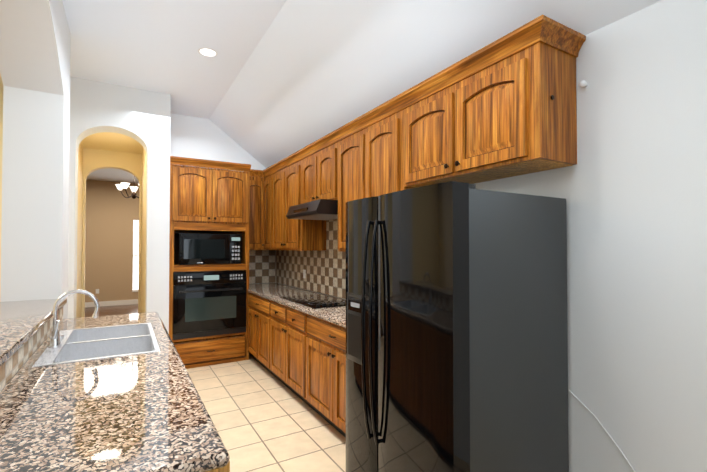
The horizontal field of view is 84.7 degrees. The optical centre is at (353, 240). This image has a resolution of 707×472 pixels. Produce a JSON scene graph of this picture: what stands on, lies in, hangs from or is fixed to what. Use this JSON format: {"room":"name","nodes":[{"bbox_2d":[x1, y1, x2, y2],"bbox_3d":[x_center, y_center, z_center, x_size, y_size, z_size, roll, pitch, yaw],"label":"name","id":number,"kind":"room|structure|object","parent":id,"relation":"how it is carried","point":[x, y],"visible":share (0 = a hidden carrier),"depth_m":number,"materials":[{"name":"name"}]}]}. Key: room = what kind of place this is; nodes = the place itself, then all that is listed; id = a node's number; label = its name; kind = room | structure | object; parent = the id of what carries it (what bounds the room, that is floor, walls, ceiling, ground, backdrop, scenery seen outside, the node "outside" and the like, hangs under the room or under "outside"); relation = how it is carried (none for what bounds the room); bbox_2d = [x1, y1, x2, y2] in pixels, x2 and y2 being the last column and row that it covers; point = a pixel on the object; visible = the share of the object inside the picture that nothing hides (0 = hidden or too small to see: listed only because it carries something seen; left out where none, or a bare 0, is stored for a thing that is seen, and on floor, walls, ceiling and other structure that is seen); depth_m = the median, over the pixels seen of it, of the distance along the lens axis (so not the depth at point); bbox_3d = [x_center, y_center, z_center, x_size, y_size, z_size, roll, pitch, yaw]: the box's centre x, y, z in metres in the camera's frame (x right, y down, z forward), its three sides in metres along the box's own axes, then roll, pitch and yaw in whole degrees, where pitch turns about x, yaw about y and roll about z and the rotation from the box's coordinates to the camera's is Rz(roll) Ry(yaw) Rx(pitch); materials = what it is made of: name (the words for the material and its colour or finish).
{"room":"kitchen","nodes":[
{"label":"kitchen","id":0,"kind":"room"},
{"bbox_2d":[0,0,70,391],"bbox_3d":[-0.700,-0.240,0.033,0.350,3.400,7.330,1,-1,-30],"label":"wall","id":1,"kind":"structure","parent":0,"point":[35,49],"depth_m":2.84,"materials":[{"name":"white paint"}]},
{"bbox_2d":[76,142,82,317],"bbox_3d":[-3.621,-0.061,4.966,0.120,3.200,1.600,1,-1,-30],"label":"wall","id":2,"kind":"structure","parent":0,"point":[79,231],"depth_m":5.38,"materials":[{"name":"beige paint"}]},
{"bbox_2d":[0,74,170,333],"bbox_3d":[-4.361,-0.185,3.448,4.923,3.400,0.270,1,-1,-30],"label":"wall","id":3,"kind":"structure","parent":0,"point":[141,117],"depth_m":4.45,"materials":[{"name":"white paint"}]},
{"bbox_2d":[85,304,137,316],"bbox_3d":[-4.840,1.607,6.735,7.500,0.080,6.470,1,-1,-30],"label":"floor","id":4,"kind":"structure","parent":0,"point":[116,310],"depth_m":8.94,"materials":[{"name":"brown wood"}]},
{"bbox_2d":[81,148,141,316],"bbox_3d":[-3.656,-0.046,5.961,1.070,3.200,0.150,1,-1,-30],"label":"wall","id":5,"kind":"structure","parent":0,"point":[98,159],"depth_m":5.87,"materials":[{"name":"beige paint"}]},
{"bbox_2d":[85,180,138,301],"bbox_3d":[-6.455,0.061,9.505,7.500,3.100,0.140,1,-1,-30],"label":"wall","id":6,"kind":"structure","parent":0,"point":[112,212],"depth_m":9.69,"materials":[{"name":"beige paint"}]},
{"bbox_2d":[85,299,137,306],"bbox_3d":[-6.416,1.550,9.434,7.280,0.120,0.020,1,-1,-30],"label":"baseboard","id":7,"kind":"structure","parent":6,"relation":"attached to","point":[112,303],"depth_m":9.67,"materials":[{"name":"white wood"}]},
{"bbox_2d":[81,132,142,153],"bbox_3d":[-3.212,-1.517,5.230,1.070,0.280,1.600,1,-1,-30],"label":"ceiling","id":8,"kind":"structure","parent":0,"point":[112,141],"depth_m":5.47,"materials":[{"name":"beige paint"}]},
{"bbox_2d":[86,168,138,183],"bbox_3d":[-5.357,-1.569,7.664,7.500,0.100,4.470,1,-1,-30],"label":"ceiling","id":9,"kind":"structure","parent":0,"point":[112,175],"depth_m":9.01,"materials":[{"name":"white paint"}]},
{"bbox_2d":[115,176,138,198],"bbox_3d":[-4.507,-1.186,7.971,0.664,0.655,0.642,1,-1,-30],"label":"chandelier","id":10,"kind":"object","parent":9,"relation":"hanging from","point":[122,185],"visible":0.56,"depth_m":7.89,"materials":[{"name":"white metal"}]},
{"bbox_2d":[141,147,146,312],"bbox_3d":[-2.866,-0.054,5.411,0.113,3.200,1.600,1,-1,-30],"label":"wall","id":11,"kind":"structure","parent":0,"point":[144,156],"depth_m":5.27,"materials":[{"name":"beige paint"}]},
{"bbox_2d":[170,113,265,283],"bbox_3d":[-1.776,-0.154,5.444,1.797,3.400,0.550,1,-1,-30],"label":"wall","id":12,"kind":"structure","parent":0,"point":[198,138],"depth_m":5.45,"materials":[{"name":"white paint"}]},
{"bbox_2d":[249,169,260,249],"bbox_3d":[-1.459,-0.427,5.539,0.297,1.110,0.470,1,-1,-30],"label":"upper cabinet","id":13,"kind":"object","parent":12,"relation":"attached to","point":[255,175],"depth_m":5.38,"materials":[{"name":"brown wood"}]},
{"bbox_2d":[186,352,345,471],"bbox_3d":[-1.695,1.506,0.406,6.500,0.080,9.030,1,-1,-30],"label":"floor","id":14,"kind":"structure","parent":0,"point":[263,419],"depth_m":3.21,"materials":[{"name":"beige tile"}]},
{"bbox_2d":[4,325,229,471],"bbox_3d":[-1.275,1.054,1.992,0.663,0.874,2.566,1,-1,-30],"label":"kitchen island","id":15,"kind":"object","parent":14,"relation":"on","point":[158,338],"depth_m":2.04,"materials":[{"name":"brown"}]},
{"bbox_2d":[0,313,229,471],"bbox_3d":[-1.269,0.596,1.994,0.647,0.039,2.590,1,-1,-30],"label":"island countertop","id":16,"kind":"structure","parent":15,"relation":"on","point":[141,412],"depth_m":1.24,"materials":[{"name":"stone"}]},
{"bbox_2d":[48,289,99,348],"bbox_3d":[-1.533,0.422,2.128,0.231,0.306,0.106,1,-1,-30],"label":"faucet","id":17,"kind":"object","parent":16,"relation":"on","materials":[{"name":"silver metal"}]},
{"bbox_2d":[32,321,159,364],"bbox_3d":[-1.455,0.662,2.267,0.520,0.170,0.880,1,-1,-30],"label":"sink","id":18,"kind":"object","parent":16,"relation":"in","point":[109,340],"depth_m":2.30,"materials":[{"name":"grey metal"}]},
{"bbox_2d":[169,156,250,368],"bbox_3d":[-1.915,0.275,5.074,0.950,2.530,0.788,1,-1,-30],"label":"tall cabinet","id":19,"kind":"object","parent":14,"relation":"on","point":[208,265],"visible":1,"depth_m":4.79,"materials":[{"name":"brown wood"}]},
{"bbox_2d":[174,233,241,264],"bbox_3d":[-1.915,0.104,5.075,0.739,0.378,0.630,1,-1,-30],"label":"microwave","id":20,"kind":"object","parent":19,"relation":"in","point":[189,248],"depth_m":4.80,"materials":[{"name":"black"}]},
{"bbox_2d":[173,270,245,339],"bbox_3d":[-1.905,0.775,5.043,0.860,0.796,0.738,1,-1,-30],"label":"wall oven","id":21,"kind":"object","parent":19,"relation":"in","point":[206,303],"depth_m":4.76,"materials":[{"name":"black"}]},
{"bbox_2d":[248,293,267,366],"bbox_3d":[-0.856,1.099,4.768,0.628,0.874,0.971,1,-1,-30],"label":"base cabinet","id":22,"kind":"object","parent":14,"relation":"on","point":[258,306],"depth_m":4.65,"materials":[{"name":"brown wood"}]},
{"bbox_2d":[264,300,299,397],"bbox_3d":[-0.400,1.086,3.994,0.628,0.874,1.116,1,-1,-30],"label":"base cabinet","id":23,"kind":"object","parent":14,"relation":"on","point":[282,343],"depth_m":3.89,"materials":[{"name":"brown wood"}]},
{"bbox_2d":[300,311,345,437],"bbox_3d":[0.096,1.073,3.151,0.628,0.874,1.133,1,-1,-30],"label":"base cabinet","id":24,"kind":"object","parent":14,"relation":"on","point":[301,355],"depth_m":3.11,"materials":[{"name":"brown wood"}]},
{"bbox_2d":[248,283,345,327],"bbox_3d":[-0.539,0.616,4.225,0.622,0.069,3.616,1,-1,-30],"label":"countertop","id":25,"kind":"structure","parent":24,"relation":"on","point":[329,308],"depth_m":3.93,"materials":[{"name":"stone"}]},
{"bbox_2d":[280,294,345,308],"bbox_3d":[-0.359,0.592,3.928,0.490,0.030,0.880,1,-1,-30],"label":"cooktop","id":26,"kind":"object","parent":25,"relation":"in","point":[318,301],"depth_m":3.83,"materials":[{"name":"black glass"}]},
{"bbox_2d":[346,181,568,471],"bbox_3d":[0.497,0.621,2.162,0.894,1.722,0.900,1,-1,-30],"label":"fridge","id":27,"kind":"object","parent":14,"relation":"on","point":[456,332],"visible":1,"depth_m":1.81,"materials":[{"name":"grey metal"}]},
{"bbox_2d":[62,0,660,167],"bbox_3d":[-1.674,-1.450,0.535,6.620,0.943,9.150,1,-1,-30],"label":"ceiling","id":28,"kind":"structure","parent":0,"point":[271,83],"depth_m":3.19,"materials":[{"name":"white paint"}]},
{"bbox_2d":[198,48,216,56],"bbox_3d":[-1.352,-1.749,3.601,0.170,0.004,0.170,1,-1,-30],"label":"recessed light","id":29,"kind":"object","parent":28,"relation":"in","point":[208,52],"visible":1,"depth_m":3.60,"materials":[{"name":"white"}]},
{"bbox_2d":[279,0,706,471],"bbox_3d":[1.127,-0.206,2.164,0.120,3.400,9.150,1,-1,-30],"label":"wall","id":30,"kind":"structure","parent":0,"point":[630,186],"depth_m":1.76,"materials":[{"name":"white paint"}]},
{"bbox_2d":[261,167,272,249],"bbox_3d":[-1.050,-0.430,5.378,0.370,1.110,0.367,1,-1,-30],"label":"upper cabinet","id":31,"kind":"object","parent":30,"relation":"attached to","point":[266,174],"depth_m":5.34,"materials":[{"name":"brown wood"}]},
{"bbox_2d":[249,219,345,298],"bbox_3d":[-0.526,0.120,4.249,0.608,0.982,3.630,1,-1,-30],"label":"backsplash","id":32,"kind":"structure","parent":30,"relation":"attached to","point":[326,272],"depth_m":4.90,"materials":[{"name":"tile"}]},
{"bbox_2d":[273,152,325,250],"bbox_3d":[-0.694,-0.439,4.813,0.329,1.110,0.968,1,-1,-30],"label":"upper cabinet","id":33,"kind":"object","parent":30,"relation":"attached to","point":[288,234],"depth_m":4.60,"materials":[{"name":"brown wood"}]},
{"bbox_2d":[297,132,332,204],"bbox_3d":[-0.233,-0.691,4.034,0.329,0.630,0.849,1,-1,-30],"label":"upper cabinet","id":34,"kind":"object","parent":30,"relation":"attached to","point":[315,161],"depth_m":3.97,"materials":[{"name":"brown wood"}]},
{"bbox_2d":[286,199,337,219],"bbox_3d":[-0.317,-0.307,3.979,0.501,0.136,0.770,1,-1,-30],"label":"range hood","id":35,"kind":"object","parent":34,"relation":"attached to","point":[322,209],"visible":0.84,"depth_m":3.71,"materials":[{"name":"black metal"}]},
{"bbox_2d":[333,96,408,251],"bbox_3d":[0.232,-0.464,3.240,0.329,1.110,0.984,1,-1,-30],"label":"upper cabinet","id":36,"kind":"object","parent":30,"relation":"attached to","point":[365,147],"depth_m":3.15,"materials":[{"name":"brown wood"}]},
{"bbox_2d":[397,16,580,188],"bbox_3d":[0.746,-0.711,2.370,0.329,0.644,1.044,1,-1,-30],"label":"upper cabinet","id":37,"kind":"object","parent":30,"relation":"attached to","point":[505,106],"depth_m":2.06,"materials":[{"name":"brown wood"}]},
{"bbox_2d":[579,80,586,87],"bbox_3d":[1.160,-0.793,1.962,0.036,0.034,0.034,1,-1,-30],"label":"bumper cover","id":38,"kind":"object","parent":30,"relation":"attached to","point":[583,83],"visible":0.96,"depth_m":1.95,"materials":[{"name":"white plastic"}]},
{"bbox_2d":[568,389,634,471],"bbox_3d":[1.231,1.116,1.835,0.007,0.739,0.491,1,-1,-30],"label":"cord","id":39,"kind":"object","parent":30,"relation":"attached to","point":[604,429],"visible":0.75,"depth_m":1.87,"materials":[{"name":"white plastic"}]}
]}

